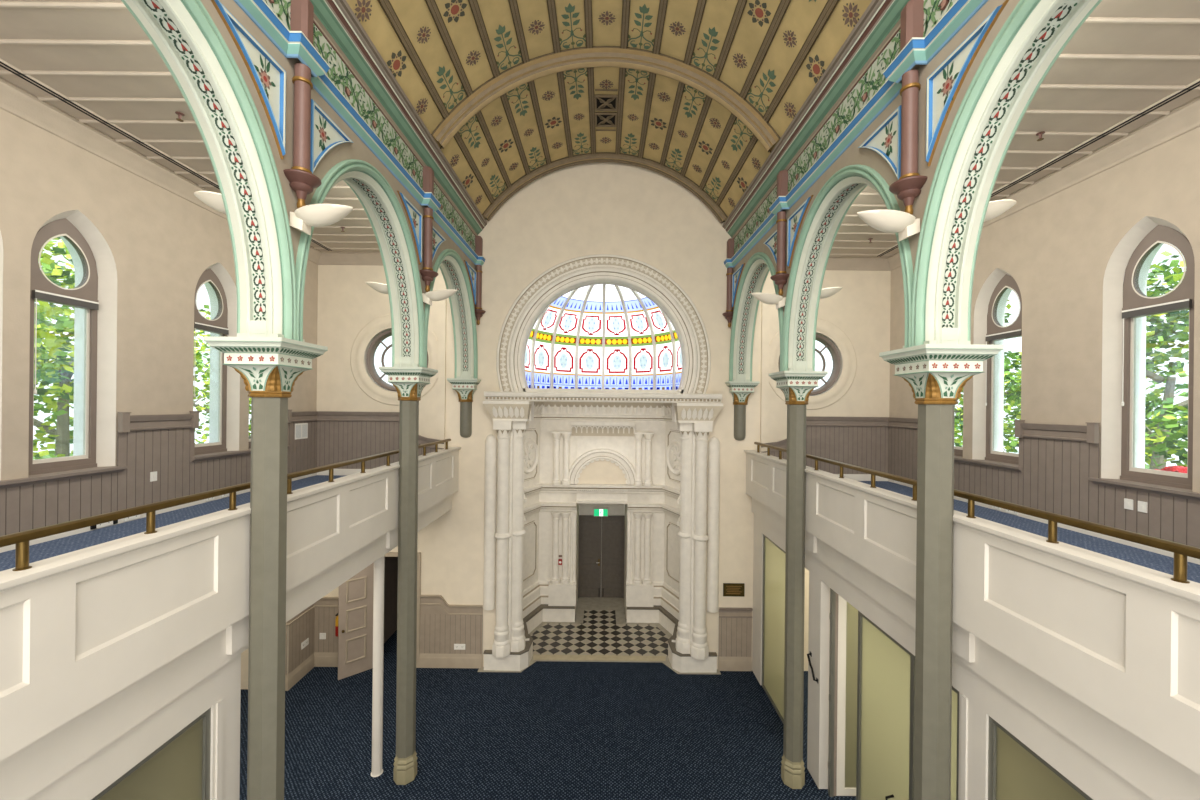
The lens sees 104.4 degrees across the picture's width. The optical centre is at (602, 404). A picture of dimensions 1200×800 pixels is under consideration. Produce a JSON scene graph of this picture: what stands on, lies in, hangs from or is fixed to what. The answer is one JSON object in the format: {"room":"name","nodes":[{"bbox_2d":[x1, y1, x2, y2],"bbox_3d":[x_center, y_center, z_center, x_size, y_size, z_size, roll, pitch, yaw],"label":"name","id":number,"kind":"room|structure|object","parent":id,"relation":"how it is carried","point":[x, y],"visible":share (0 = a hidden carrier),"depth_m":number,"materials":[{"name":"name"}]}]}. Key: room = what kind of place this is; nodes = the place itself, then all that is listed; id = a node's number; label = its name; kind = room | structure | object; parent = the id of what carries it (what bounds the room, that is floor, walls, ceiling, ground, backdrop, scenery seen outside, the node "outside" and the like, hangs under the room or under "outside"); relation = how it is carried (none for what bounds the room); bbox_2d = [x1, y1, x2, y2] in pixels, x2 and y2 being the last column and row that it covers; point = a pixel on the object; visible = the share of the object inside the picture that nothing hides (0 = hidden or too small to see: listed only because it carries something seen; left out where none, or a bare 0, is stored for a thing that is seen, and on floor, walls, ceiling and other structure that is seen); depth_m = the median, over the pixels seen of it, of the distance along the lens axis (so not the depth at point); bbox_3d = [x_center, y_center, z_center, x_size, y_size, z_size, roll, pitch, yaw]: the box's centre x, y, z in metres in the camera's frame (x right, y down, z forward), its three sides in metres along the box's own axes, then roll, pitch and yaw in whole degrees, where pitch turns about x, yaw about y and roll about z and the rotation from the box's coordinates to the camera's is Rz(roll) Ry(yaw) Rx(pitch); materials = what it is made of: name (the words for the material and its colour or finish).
{"room":"synagogue interior","nodes":[
{"label":"synagogue interior","id":0,"kind":"room"},
{"bbox_2d":[28,654,240,799],"bbox_3d":[-3.409,3.974,1.185,0.165,3.440,6.170,1,0,0],"label":"wall","id":1,"kind":"structure","parent":0,"point":[220,691],"depth_m":3.68,"materials":[{"name":"beige paint"}]},
{"bbox_2d":[91,708,210,799],"bbox_3d":[-3.398,4.131,2.085,0.070,3.128,3.770,1,0,0],"label":"glass wall","id":2,"kind":"structure","parent":1,"relation":"attached to","point":[179,769],"depth_m":3.67,"materials":[{"name":"glass"}]},
{"bbox_2d":[0,109,317,688],"bbox_3d":[-7.022,1.091,4.300,1.580,9.130,12.400,1,0,0],"label":"wall","id":3,"kind":"structure","parent":0,"point":[151,246],"depth_m":5.97,"materials":[{"name":"paint"}]},
{"bbox_2d":[28,218,98,474],"bbox_3d":[-6.372,-0.712,5.490,0.132,2.990,0.710,1,0,0],"label":"window","id":4,"kind":"structure","parent":3,"relation":"in","point":[85,295],"depth_m":5.59,"materials":[{"name":"brown wood"}]},
{"bbox_2d":[0,466,127,488],"bbox_3d":[-6.261,0.823,4.925,0.255,0.084,2.150,1,0,0],"label":"window sill","id":5,"kind":"structure","parent":3,"relation":"attached to","point":[79,473],"depth_m":5.30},
{"bbox_2d":[0,77,382,265],"bbox_3d":[-4.867,-3.140,4.100,2.640,0.220,12.000,1,0,0],"label":"crown molding","id":6,"kind":"structure","parent":3,"relation":"attached to","point":[14,100],"depth_m":5.75,"materials":[{"name":"paint"}]},
{"bbox_2d":[194,269,228,454],"bbox_3d":[-6.372,-0.712,7.510,0.132,2.990,0.710,1,0,0],"label":"window","id":7,"kind":"structure","parent":3,"relation":"in","point":[218,325],"depth_m":7.72,"materials":[{"name":"brown wood"}]},
{"bbox_2d":[0,410,443,552],"bbox_3d":[-4.818,0.817,4.085,2.778,1.425,11.970,1,0,0],"label":"wainscot","id":8,"kind":"structure","parent":3,"relation":"attached to","point":[163,444],"depth_m":6.64,"materials":[{"name":"brown paint"}]},
{"bbox_2d":[295,423,307,439],"bbox_3d":[-6.192,0.535,9.550,0.008,0.320,0.400,1,0,0],"label":"paper notice","id":9,"kind":"object","parent":8,"relation":"attached to","point":[301,429],"visible":1,"depth_m":9.54,"materials":[{"name":"white paper"}]},
{"bbox_2d":[191,445,290,461],"bbox_3d":[-6.261,0.823,8.065,0.255,0.084,2.130,1,0,0],"label":"window sill","id":10,"kind":"structure","parent":3,"relation":"attached to","point":[201,457],"depth_m":7.49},
{"bbox_2d":[0,475,346,570],"bbox_3d":[-5.500,1.873,4.095,4.280,0.700,11.990,1,0,0],"label":"floor","id":11,"kind":"structure","parent":0,"point":[41,551],"depth_m":5.63,"materials":[{"name":"blue carpet"}]},
{"bbox_2d":[0,495,451,799],"bbox_3d":[-3.424,2.049,4.098,0.435,0.390,11.996,1,0,0],"label":"beam","id":12,"kind":"structure","parent":11,"relation":"attached to","point":[26,772],"depth_m":3.35,"materials":[{"name":"beige paint"}]},
{"bbox_2d":[0,507,250,760],"bbox_3d":[-3.210,1.381,2.653,0.250,0.950,2.986,1,0,0],"label":"parapet","id":13,"kind":"object","parent":12,"relation":"on","point":[80,627],"visible":0.86,"depth_m":2.95,"materials":[{"name":"beige paint"}]},
{"bbox_2d":[0,439,450,570],"bbox_3d":[-3.174,0.804,5.510,0.138,0.205,8.420,1,0,0],"label":"brass handrail","id":14,"kind":"object","parent":13,"relation":"on","point":[21,539],"visible":0.84,"depth_m":3.28,"materials":[{"name":"metal"}]},
{"bbox_2d":[236,464,399,591],"bbox_3d":[-3.210,1.381,5.638,0.250,0.950,2.984,1,0,0],"label":"parapet","id":15,"kind":"object","parent":12,"relation":"on","point":[327,522],"visible":0.69,"depth_m":5.48,"materials":[{"name":"beige paint"}]},
{"bbox_2d":[391,447,460,513],"bbox_3d":[-3.210,1.381,8.613,0.250,0.950,2.966,1,0,0],"label":"parapet","id":16,"kind":"object","parent":12,"relation":"on","point":[438,472],"visible":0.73,"depth_m":8.82,"materials":[{"name":"beige paint"}]},
{"bbox_2d":[0,0,379,251],"bbox_3d":[-4.636,-3.238,4.100,3.140,0.022,12.000,1,0,0],"label":"ceiling","id":17,"kind":"structure","parent":0,"point":[96,54],"depth_m":4.63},
{"bbox_2d":[0,58,332,250],"bbox_3d":[-5.711,-3.246,3.980,0.090,0.028,11.560,1,0,0],"label":"ceiling vent","id":18,"kind":"object","parent":17,"relation":"in","point":[4,64],"visible":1,"depth_m":5.30,"materials":[{"name":"black"}]},
{"bbox_2d":[384,557,397,642],"bbox_3d":[-4.571,4.332,11.950,1.250,2.700,2.900,1,0,0],"label":"wall","id":19,"kind":"structure","parent":0,"point":[391,563],"depth_m":11.38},
{"bbox_2d":[239,630,855,799],"bbox_3d":[-0.060,5.730,6.025,18.000,0.001,15.850,1,0,0],"label":"floor","id":20,"kind":"structure","parent":0,"point":[547,730],"depth_m":8.03,"materials":[{"name":"blue carpet"}]},
{"bbox_2d":[204,336,327,799],"bbox_3d":[-2.997,2.569,4.146,0.640,6.260,0.640,1,0,0],"label":"column","id":21,"kind":"structure","parent":20,"relation":"on","point":[269,368],"depth_m":4.04,"materials":[{"name":"grey paint"}]},
{"bbox_2d":[121,0,296,339],"bbox_3d":[-2.945,-2.171,2.653,0.484,3.220,2.986,1,0,0],"label":"arch","id":22,"kind":"object","parent":21,"relation":"on","point":[237,87],"visible":0.98,"depth_m":3.73,"materials":[{"name":"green paint"}]},
{"bbox_2d":[194,191,225,213],"bbox_3d":[-3.382,-1.759,4.146,0.520,0.237,0.304,1,0,0],"label":"uplight","id":23,"kind":"object","parent":22,"relation":"attached to","point":[214,200],"visible":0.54,"depth_m":4.04,"materials":[{"name":"ceramic"}]},
{"bbox_2d":[283,0,321,207],"bbox_3d":[-2.680,-2.678,4.146,0.304,1.900,0.304,1,0,0],"label":"colonnette","id":24,"kind":"object","parent":22,"relation":"attached to","point":[303,182],"visible":0.91,"depth_m":4.09,"materials":[{"name":"brown paint"}]},
{"bbox_2d":[290,204,352,234],"bbox_3d":[-2.493,-1.650,4.146,0.520,0.237,0.304,1,0,0],"label":"uplight","id":25,"kind":"object","parent":22,"relation":"attached to","point":[303,218],"visible":0.99,"depth_m":4.09,"materials":[{"name":"ceramic"}]},
{"bbox_2d":[293,58,424,366],"bbox_3d":[-2.945,-2.171,5.638,0.484,3.220,2.986,1,0,0],"label":"arch","id":26,"kind":"object","parent":21,"relation":"on","point":[337,154],"visible":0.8,"depth_m":6.05,"materials":[{"name":"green paint"}]},
{"bbox_2d":[264,0,474,251],"bbox_3d":[-2.736,-3.396,5.486,0.005,0.466,9.252,1,0,0],"label":"frieze","id":27,"kind":"object","parent":26,"relation":"attached to","point":[338,73],"visible":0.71,"depth_m":5.47,"materials":[{"name":"green paint"}]},
{"bbox_2d":[371,555,384,776],"bbox_3d":[-3.482,3.975,7.200,0.176,3.438,0.173,1,0,0],"label":"post","id":28,"kind":"object","parent":20,"relation":"on","point":[378,594],"visible":0.86,"depth_m":7.14,"materials":[{"name":"beige paint"}]},
{"bbox_2d":[379,366,437,784],"bbox_3d":[-2.997,2.569,7.130,0.640,6.260,0.640,1,0,0],"label":"column","id":29,"kind":"structure","parent":20,"relation":"on","point":[409,383],"depth_m":7.02,"materials":[{"name":"paint"}]},
{"bbox_2d":[423,206,477,378],"bbox_3d":[-2.945,-2.171,8.608,0.484,3.220,2.973,1,0,0],"label":"arch","id":30,"kind":"object","parent":29,"relation":"on","point":[458,271],"visible":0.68,"depth_m":9.51,"materials":[{"name":"green paint"}]},
{"bbox_2d":[420,166,437,291],"bbox_3d":[-2.680,-2.678,7.130,0.304,1.900,0.304,1,0,0],"label":"colonnette","id":31,"kind":"object","parent":30,"relation":"attached to","point":[427,273],"visible":0.94,"depth_m":7.07,"materials":[{"name":"brown paint"}]},
{"bbox_2d":[422,289,456,305],"bbox_3d":[-2.493,-1.650,7.130,0.520,0.237,0.304,1,0,0],"label":"uplight","id":32,"kind":"object","parent":30,"relation":"attached to","point":[436,295],"visible":0.99,"depth_m":7.06,"materials":[{"name":"ceramic"}]},
{"bbox_2d":[474,236,485,324],"bbox_3d":[-2.680,-2.678,9.986,0.304,1.900,0.227,1,0,0],"label":"colonnette","id":33,"kind":"object","parent":30,"relation":"attached to","point":[478,239],"visible":0.86,"depth_m":9.97,"materials":[{"name":"brown paint"}]},
{"bbox_2d":[769,371,827,788],"bbox_3d":[2.943,2.631,7.130,0.640,6.260,0.640,1,0,0],"label":"column","id":34,"kind":"structure","parent":20,"relation":"on","point":[796,386],"depth_m":7.01,"materials":[{"name":"paint"}]},
{"bbox_2d":[729,209,785,380],"bbox_3d":[2.990,-2.109,8.608,0.484,3.220,2.973,1,0,0],"label":"arch","id":35,"kind":"object","parent":34,"relation":"on","point":[749,275],"visible":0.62,"depth_m":9.53,"materials":[{"name":"green paint"}]},
{"bbox_2d":[722,238,733,327],"bbox_3d":[2.736,-2.622,9.986,0.304,1.900,0.227,1,0,0],"label":"colonnette","id":36,"kind":"object","parent":35,"relation":"attached to","point":[728,314],"visible":0.85,"depth_m":9.96,"materials":[{"name":"brown paint"}]},
{"bbox_2d":[751,293,785,308],"bbox_3d":[2.527,-1.597,7.130,0.520,0.237,0.304,1,0,0],"label":"uplight","id":37,"kind":"object","parent":35,"relation":"attached to","point":[767,298],"visible":1,"depth_m":7.06,"materials":[{"name":"ceramic"}]},
{"bbox_2d":[879,344,1003,799],"bbox_3d":[2.943,2.631,4.146,0.640,6.260,0.640,1,0,0],"label":"column","id":38,"kind":"structure","parent":20,"relation":"on","point":[937,375],"depth_m":4.04,"materials":[{"name":"paint"}]},
{"bbox_2d":[782,65,917,370],"bbox_3d":[2.990,-2.109,5.638,0.484,3.220,2.986,1,0,0],"label":"arch","id":39,"kind":"object","parent":38,"relation":"on","point":[813,223],"visible":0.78,"depth_m":6.07,"materials":[{"name":"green paint"}]},
{"bbox_2d":[770,170,788,295],"bbox_3d":[2.736,-2.622,7.130,0.304,1.900,0.304,1,0,0],"label":"colonnette","id":40,"kind":"object","parent":39,"relation":"attached to","point":[780,279],"visible":0.97,"depth_m":7.07,"materials":[{"name":"brown paint"}]},
{"bbox_2d":[984,199,1015,221],"bbox_3d":[3.418,-1.688,4.146,0.520,0.237,0.304,1,0,0],"label":"uplight","id":41,"kind":"object","parent":39,"relation":"attached to","point":[995,208],"visible":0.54,"depth_m":4.04,"materials":[{"name":"ceramic"}]},
{"bbox_2d":[911,0,1101,346],"bbox_3d":[2.990,-2.109,2.653,0.484,3.220,2.986,1,0,0],"label":"arch","id":42,"kind":"object","parent":38,"relation":"on","point":[975,94],"visible":0.99,"depth_m":3.71,"materials":[{"name":"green paint"}]},
{"bbox_2d":[857,210,919,240],"bbox_3d":[2.527,-1.597,4.146,0.520,0.237,0.304,1,0,0],"label":"uplight","id":43,"kind":"object","parent":42,"relation":"attached to","point":[905,224],"visible":1,"depth_m":4.09,"materials":[{"name":"ceramic"}]},
{"bbox_2d":[889,0,926,214],"bbox_3d":[2.736,-2.622,4.146,0.304,1.900,0.304,1,0,0],"label":"colonnette","id":44,"kind":"object","parent":42,"relation":"attached to","point":[907,188],"visible":0.93,"depth_m":4.09,"materials":[{"name":"brown paint"}]},
{"bbox_2d":[478,597,720,674],"bbox_3d":[-0.080,5.721,11.940,5.200,0.014,4.020,1,0,0],"label":"floor","id":45,"kind":"structure","parent":0,"point":[600,631],"depth_m":11.36,"materials":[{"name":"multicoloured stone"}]},
{"bbox_2d":[483,401,533,670],"bbox_3d":[-2.069,2.807,10.286,1.020,5.776,1.175,1,0,0],"label":"pier","id":46,"kind":"object","parent":45,"relation":"on","point":[504,470],"visible":1,"depth_m":9.98,"materials":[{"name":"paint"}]},
{"bbox_2d":[668,403,722,672],"bbox_3d":[2.010,2.849,10.286,1.020,5.776,1.175,1,0,0],"label":"pier","id":47,"kind":"object","parent":45,"relation":"on","point":[699,514],"visible":1,"depth_m":9.98,"materials":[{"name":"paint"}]},
{"bbox_2d":[523,420,680,618],"bbox_3d":[-0.028,2.665,12.080,5.500,6.130,3.560,1,0,0],"label":"wall","id":48,"kind":"structure","parent":0,"point":[580,445],"depth_m":12.45,"materials":[{"name":"paint"}]},
{"bbox_2d":[524,438,538,473],"bbox_3d":[-1.879,1.310,11.915,0.054,0.920,0.920,1,0,22],"label":"roundel","id":49,"kind":"object","parent":48,"relation":"attached to","point":[528,457],"visible":0.91,"depth_m":11.95,"materials":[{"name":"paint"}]},
{"bbox_2d":[548,421,653,606],"bbox_3d":[-0.030,2.870,12.354,2.760,4.840,0.287,1,0,0],"label":"door surround","id":50,"kind":"object","parent":48,"relation":"attached to","point":[601,465],"visible":1,"depth_m":12.33,"materials":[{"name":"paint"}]},
{"bbox_2d":[523,401,679,641],"bbox_3d":[-0.028,2.694,11.450,4.200,6.048,2.000,1,0,0],"label":"trim","id":51,"kind":"structure","parent":48,"relation":"attached to","point":[664,611],"depth_m":12.30,"materials":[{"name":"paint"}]},
{"bbox_2d":[578,515,624,597],"bbox_3d":[-0.047,4.503,13.795,1.360,2.430,0.110,1,0,0],"label":"door","id":52,"kind":"structure","parent":48,"relation":"in","point":[594,580],"depth_m":13.80,"materials":[{"name":"brown wood"}]},
{"bbox_2d":[523,428,679,583],"bbox_3d":[-0.027,2.560,11.453,4.134,3.860,1.754,1,0,0],"label":"trim","id":53,"kind":"structure","parent":48,"relation":"attached to","point":[534,429],"depth_m":12.26,"materials":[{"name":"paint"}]},
{"bbox_2d":[525,284,681,389],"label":"stained glass window","id":54,"kind":"structure","parent":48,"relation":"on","point":[576,340],"depth_m":11.72,"materials":[{"name":"glass"}]},
{"bbox_2d":[666,440,680,475],"bbox_3d":[1.851,1.349,11.915,0.054,0.920,0.920,1,0,-22],"label":"roundel","id":55,"kind":"object","parent":48,"relation":"attached to","point":[675,456],"visible":0.84,"depth_m":11.94,"materials":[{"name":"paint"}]},
{"bbox_2d":[317,162,890,670],"bbox_3d":[-0.441,0.110,10.275,14.320,11.230,0.450,1,0,0],"label":"wall","id":56,"kind":"structure","parent":0,"point":[635,212],"depth_m":10.10,"materials":[{"name":"paint"}]},
{"bbox_2d":[285,597,338,690],"bbox_3d":[-5.912,4.918,9.648,1.720,1.500,0.905,1,0,0],"label":"wainscot","id":57,"kind":"structure","parent":56,"relation":"attached to","point":[319,617],"depth_m":10.00,"materials":[{"name":"wood"}]},
{"bbox_2d":[338,562,373,679],"bbox_3d":[-5.198,4.491,9.810,0.680,2.350,0.180,1,0,-42],"label":"door","id":58,"kind":"structure","parent":56,"relation":"in","point":[355,605],"depth_m":9.79,"materials":[{"name":"beige wood"}]},
{"bbox_2d":[233,0,484,265],"bbox_3d":[-2.651,-3.088,5.479,0.194,0.160,9.237,1,0,0],"label":"trim","id":59,"kind":"structure","parent":56,"relation":"attached to","point":[292,44],"depth_m":4.68,"materials":[{"name":"blue paint"}]},
{"bbox_2d":[350,314,437,405],"bbox_3d":[-4.490,-0.987,10.185,2.000,2.000,0.230,1,0,0],"label":"window","id":60,"kind":"structure","parent":56,"relation":"in","point":[356,358],"depth_m":10.08,"materials":[{"name":"paint"}]},
{"bbox_2d":[310,0,486,235],"bbox_3d":[-2.628,-3.818,5.479,0.225,0.420,9.237,1,0,0],"label":"crown molding","id":61,"kind":"structure","parent":56,"relation":"attached to","point":[337,22],"depth_m":5.67,"materials":[{"name":"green paint"}]},
{"bbox_2d":[385,552,420,667],"bbox_3d":[-4.512,4.438,10.088,1.090,2.490,0.045,1,0,0],"label":"door frame","id":62,"kind":"structure","parent":56,"relation":"attached to","point":[389,554],"depth_m":10.06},
{"bbox_2d":[419,595,482,667],"bbox_3d":[-3.292,4.911,10.072,1.360,1.570,0.055,1,0,0],"label":"wainscot","id":63,"kind":"structure","parent":56,"relation":"attached to","point":[443,625],"depth_m":10.08,"materials":[{"name":"wood"}]},
{"bbox_2d":[447,378,480,437],"bbox_3d":[-2.971,0.074,9.936,0.640,1.270,0.320,1,0,0],"label":"corbel","id":64,"kind":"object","parent":56,"relation":"attached to","point":[465,388],"depth_m":9.97,"materials":[{"name":"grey paint"}]},
{"bbox_2d":[484,391,721,402],"bbox_3d":[0.002,-0.160,9.920,5.000,0.200,0.360,1,0,0],"label":"crown molding","id":65,"kind":"structure","parent":56,"relation":"attached to","point":[489,395],"depth_m":9.77,"materials":[{"name":"paint"}]},
{"bbox_2d":[496,254,710,393],"bbox_3d":[0.018,-1.768,10.180,4.660,3.013,0.340,1,0,0],"label":"window surround","id":66,"kind":"object","parent":56,"relation":"attached to","point":[567,275],"visible":0.99,"depth_m":10.05,"materials":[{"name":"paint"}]},
{"bbox_2d":[723,583,744,596],"bbox_3d":[2.838,4.010,10.088,0.460,0.280,0.020,1,0,0],"label":"wall plaque","id":67,"kind":"object","parent":56,"relation":"attached to","point":[729,589],"visible":1,"depth_m":10.08,"materials":[{"name":"wood"}]},
{"bbox_2d":[718,607,752,670],"bbox_3d":[2.867,5.080,10.072,0.720,1.360,0.055,1,0,0],"label":"wainscot","id":68,"kind":"structure","parent":56,"relation":"attached to","point":[735,624],"depth_m":10.08,"materials":[{"name":"wood"}]},
{"bbox_2d":[725,381,759,440],"bbox_3d":[2.969,0.136,9.936,0.640,1.270,0.320,1,0,0],"label":"column","id":69,"kind":"structure","parent":56,"relation":"attached to","point":[740,391],"depth_m":9.97,"materials":[{"name":"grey paint"}]},
{"bbox_2d":[769,318,856,409],"bbox_3d":[4.510,-0.893,10.185,2.000,2.000,0.230,1,0,0],"label":"window","id":70,"kind":"structure","parent":56,"relation":"in","point":[814,403],"depth_m":10.08,"materials":[{"name":"paint"}]},
{"bbox_2d":[723,0,909,238],"bbox_3d":[2.707,-3.762,5.479,0.225,0.420,9.237,1,0,0],"label":"crown molding","id":71,"kind":"structure","parent":56,"relation":"attached to","point":[880,22],"depth_m":5.60,"materials":[{"name":"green paint"}]},
{"bbox_2d":[724,0,987,267],"bbox_3d":[2.715,-3.032,5.479,0.194,0.160,9.237,1,0,0],"label":"trim","id":72,"kind":"structure","parent":56,"relation":"attached to","point":[919,50],"depth_m":4.59,"materials":[{"name":"blue paint"}]},
{"bbox_2d":[734,0,955,253],"bbox_3d":[2.806,-3.338,5.486,0.005,0.466,9.252,1,0,0],"label":"frieze","id":73,"kind":"object","parent":72,"relation":"on","point":[874,78],"visible":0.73,"depth_m":5.40,"materials":[{"name":"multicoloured paint"}]},
{"bbox_2d":[346,0,871,220],"bbox_3d":[0.049,-4.627,4.100,5.380,1.466,12.000,1,0,0],"label":"ceiling","id":74,"kind":"structure","parent":0,"point":[773,54],"depth_m":6.65,"materials":[{"name":"yellow paint"}]},
{"bbox_2d":[482,152,727,222],"bbox_3d":[0.049,-4.646,9.980,5.217,1.427,0.236,1,0,0],"label":"rib","id":75,"kind":"object","parent":74,"relation":"attached to","point":[578,159],"visible":1,"depth_m":9.91,"materials":[{"name":"paint"}]},
{"bbox_2d":[432,46,779,151],"bbox_3d":[0.049,-4.646,7.130,5.217,1.427,0.380,1,0,0],"label":"rib","id":76,"kind":"object","parent":74,"relation":"attached to","point":[520,74],"visible":1,"depth_m":7.02,"materials":[{"name":"paint"}]},
{"bbox_2d":[595,112,616,126],"bbox_3d":[0.056,-5.337,8.700,0.400,0.033,0.400,1,0,0],"label":"ceiling vent","id":77,"kind":"object","parent":74,"relation":"in","point":[602,119],"visible":1,"depth_m":8.68,"materials":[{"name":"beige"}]},
{"bbox_2d":[597,115,614,125],"bbox_3d":[0.056,-5.331,8.700,0.339,0.013,0.339,1,0,0],"label":"grille","id":78,"kind":"object","parent":77,"relation":"attached to","point":[602,120],"depth_m":8.73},
{"bbox_2d":[595,94,617,110],"bbox_3d":[0.056,-5.337,8.220,0.400,0.033,0.400,1,0,0],"label":"ceiling vent","id":79,"kind":"object","parent":74,"relation":"in","point":[602,102],"visible":1,"depth_m":8.21,"materials":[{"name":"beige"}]},
{"bbox_2d":[597,98,615,109],"bbox_3d":[0.056,-5.331,8.220,0.339,0.013,0.339,1,0,0],"label":"grille","id":80,"kind":"object","parent":79,"relation":"attached to","point":[602,103],"depth_m":8.25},
{"bbox_2d":[752,514,1152,799],"bbox_3d":[3.325,4.045,4.098,0.165,3.440,11.996,1,0,0],"label":"wall","id":81,"kind":"structure","parent":0,"point":[979,699],"depth_m":4.26,"materials":[{"name":"beige paint"}]},
{"bbox_2d":[762,534,785,723],"bbox_3d":[3.311,4.201,8.770,0.070,3.128,1.580,1,0,0],"label":"glass wall","id":82,"kind":"structure","parent":81,"relation":"attached to","point":[773,597],"depth_m":8.98,"materials":[{"name":"glass"}]},
{"bbox_2d":[828,588,857,796],"bbox_3d":[3.779,4.215,6.870,0.875,3.110,0.060,1,0,0],"label":"door","id":83,"kind":"structure","parent":81,"relation":"in","point":[843,659],"depth_m":6.86,"materials":[{"name":"metal"}]},
{"bbox_2d":[856,611,958,799],"bbox_3d":[3.259,4.200,5.135,0.174,3.128,1.730,1,0,0],"label":"door","id":84,"kind":"structure","parent":81,"relation":"attached to","point":[886,669],"depth_m":5.43,"materials":[{"name":"glass"}]},
{"bbox_2d":[988,716,1092,799],"bbox_3d":[3.311,4.201,2.085,0.070,3.128,3.770,1,0,0],"label":"glass wall","id":85,"kind":"structure","parent":81,"relation":"attached to","point":[1015,772],"depth_m":3.71,"materials":[{"name":"glass"}]},
{"bbox_2d":[829,0,1199,257],"bbox_3d":[4.703,-3.140,4.101,3.140,0.022,12.002,1,0,0],"label":"ceiling","id":86,"kind":"structure","parent":0,"point":[1127,56],"depth_m":4.64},
{"bbox_2d":[876,78,1199,256],"bbox_3d":[5.778,-3.125,3.980,0.090,0.028,11.560,1,0,0],"label":"ceiling vent","id":87,"kind":"object","parent":86,"relation":"in","point":[1195,84],"visible":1,"depth_m":5.39,"materials":[{"name":"black"}]},
{"bbox_2d":[859,481,1199,582],"bbox_3d":[4.760,1.980,4.095,2.880,0.700,11.990,1,0,0],"label":"floor","id":88,"kind":"structure","parent":0,"point":[1155,561],"depth_m":5.67,"materials":[{"name":"blue carpet"}]},
{"bbox_2d":[752,498,1199,799],"bbox_3d":[3.381,2.120,4.098,0.435,0.390,11.996,1,0,0],"label":"beam","id":89,"kind":"structure","parent":88,"relation":"attached to","point":[1147,768],"depth_m":3.38,"materials":[{"name":"beige paint"}]},
{"bbox_2d":[744,450,814,517],"bbox_3d":[3.180,1.448,8.613,0.250,0.950,2.966,1,0,0],"label":"parapet","id":90,"kind":"object","parent":89,"relation":"on","point":[765,475],"visible":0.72,"depth_m":8.80,"materials":[{"name":"beige paint"}]},
{"bbox_2d":[805,468,965,598],"bbox_3d":[3.180,1.448,5.638,0.250,0.950,2.984,1,0,0],"label":"parapet","id":91,"kind":"object","parent":89,"relation":"on","point":[876,528],"visible":0.66,"depth_m":5.50,"materials":[{"name":"beige paint"}]},
{"bbox_2d":[953,514,1199,774],"bbox_3d":[3.180,1.448,2.653,0.250,0.950,2.986,1,0,0],"label":"parapet","id":92,"kind":"object","parent":89,"relation":"on","point":[1121,638],"visible":0.86,"depth_m":2.97,"materials":[{"name":"beige paint"}]},
{"bbox_2d":[754,442,1199,582],"bbox_3d":[3.156,0.871,5.510,0.138,0.205,8.420,1,0,0],"label":"brass handrail","id":93,"kind":"object","parent":92,"relation":"on","point":[1181,551],"visible":0.86,"depth_m":3.28,"materials":[{"name":"metal"}]},
{"bbox_2d":[889,127,1199,492],"bbox_3d":[6.427,1.232,4.300,0.440,9.130,12.400,1,0,0],"label":"wall","id":94,"kind":"structure","parent":0,"point":[1067,253],"depth_m":6.07,"materials":[{"name":"paint"}]},
{"bbox_2d":[761,416,1199,564],"bbox_3d":[4.800,0.918,4.085,2.778,1.425,11.970,1,0,0],"label":"wainscot","id":95,"kind":"structure","parent":94,"relation":"attached to","point":[1057,462],"depth_m":6.57,"materials":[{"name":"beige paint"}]},
{"bbox_2d":[954,456,1021,471],"bbox_3d":[6.243,0.953,7.925,0.255,0.084,2.130,1,0,0],"label":"window sill","id":96,"kind":"structure","parent":94,"relation":"attached to","point":[1000,465],"depth_m":7.39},
{"bbox_2d":[985,274,1021,464],"bbox_3d":[6.385,-0.578,7.370,0.132,2.990,0.710,1,0,0],"label":"window","id":97,"kind":"structure","parent":94,"relation":"in","point":[995,331],"depth_m":7.59,"materials":[{"name":"grey wood"}]},
{"bbox_2d":[826,96,1199,270],"bbox_3d":[4.932,-3.038,4.100,2.640,0.220,12.000,1,0,0],"label":"crown molding","id":98,"kind":"structure","parent":94,"relation":"attached to","point":[1185,118],"depth_m":5.85,"materials":[{"name":"paint"}]},
{"bbox_2d":[1088,478,1199,500],"bbox_3d":[6.243,0.953,4.785,0.255,0.084,2.150,1,0,0],"label":"window sill","id":99,"kind":"structure","parent":94,"relation":"attached to","point":[1125,484],"depth_m":5.26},
{"bbox_2d":[1120,225,1194,489],"bbox_3d":[6.385,-0.578,5.350,0.132,2.990,0.710,1,0,0],"label":"window","id":100,"kind":"structure","parent":94,"relation":"in","point":[1136,304],"depth_m":5.44,"materials":[{"name":"grey wood"}]},
{"label":"outside","id":101,"kind":"structure","parent":0,"visible":0},
{"bbox_2d":[33,454,1149,468],"bbox_3d":[-0.073,6.930,10.000,140.000,0.001,100.000,1,0,0],"label":"ground","id":102,"kind":"structure","parent":101,"point":[46,456],"depth_m":56.25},
{"bbox_2d":[33,237,201,458],"bbox_3d":[-9.687,1.890,8.141,4.203,9.887,4.113,1,0,0],"label":"tree","id":103,"kind":"object","parent":102,"relation":"on","point":[60,372],"visible":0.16,"depth_m":7.53,"materials":[{"name":"green plant"}]},
{"bbox_2d":[193,305,250,443],"bbox_3d":[-10.023,2.051,12.200,5.048,9.558,5.169,1,0,6],"label":"tree","id":104,"kind":"object","parent":102,"relation":"on","point":[198,356],"visible":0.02,"depth_m":12.12,"materials":[{"name":"green plant"}]},
{"bbox_2d":[954,300,1146,452],"bbox_3d":[9.932,1.913,12.146,5.079,10.250,5.109,1,0,0],"label":"tree","id":105,"kind":"object","parent":102,"relation":"on","point":[1013,393],"visible":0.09,"depth_m":11.29,"materials":[{"name":"green plant"}]},
{"bbox_2d":[1145,251,1188,469],"bbox_3d":[9.732,2.106,8.216,3.870,9.862,4.132,1,0,-12],"label":"tree","id":106,"kind":"object","parent":102,"relation":"on","point":[1160,444],"visible":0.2,"depth_m":8.14,"materials":[{"name":"green plant"}]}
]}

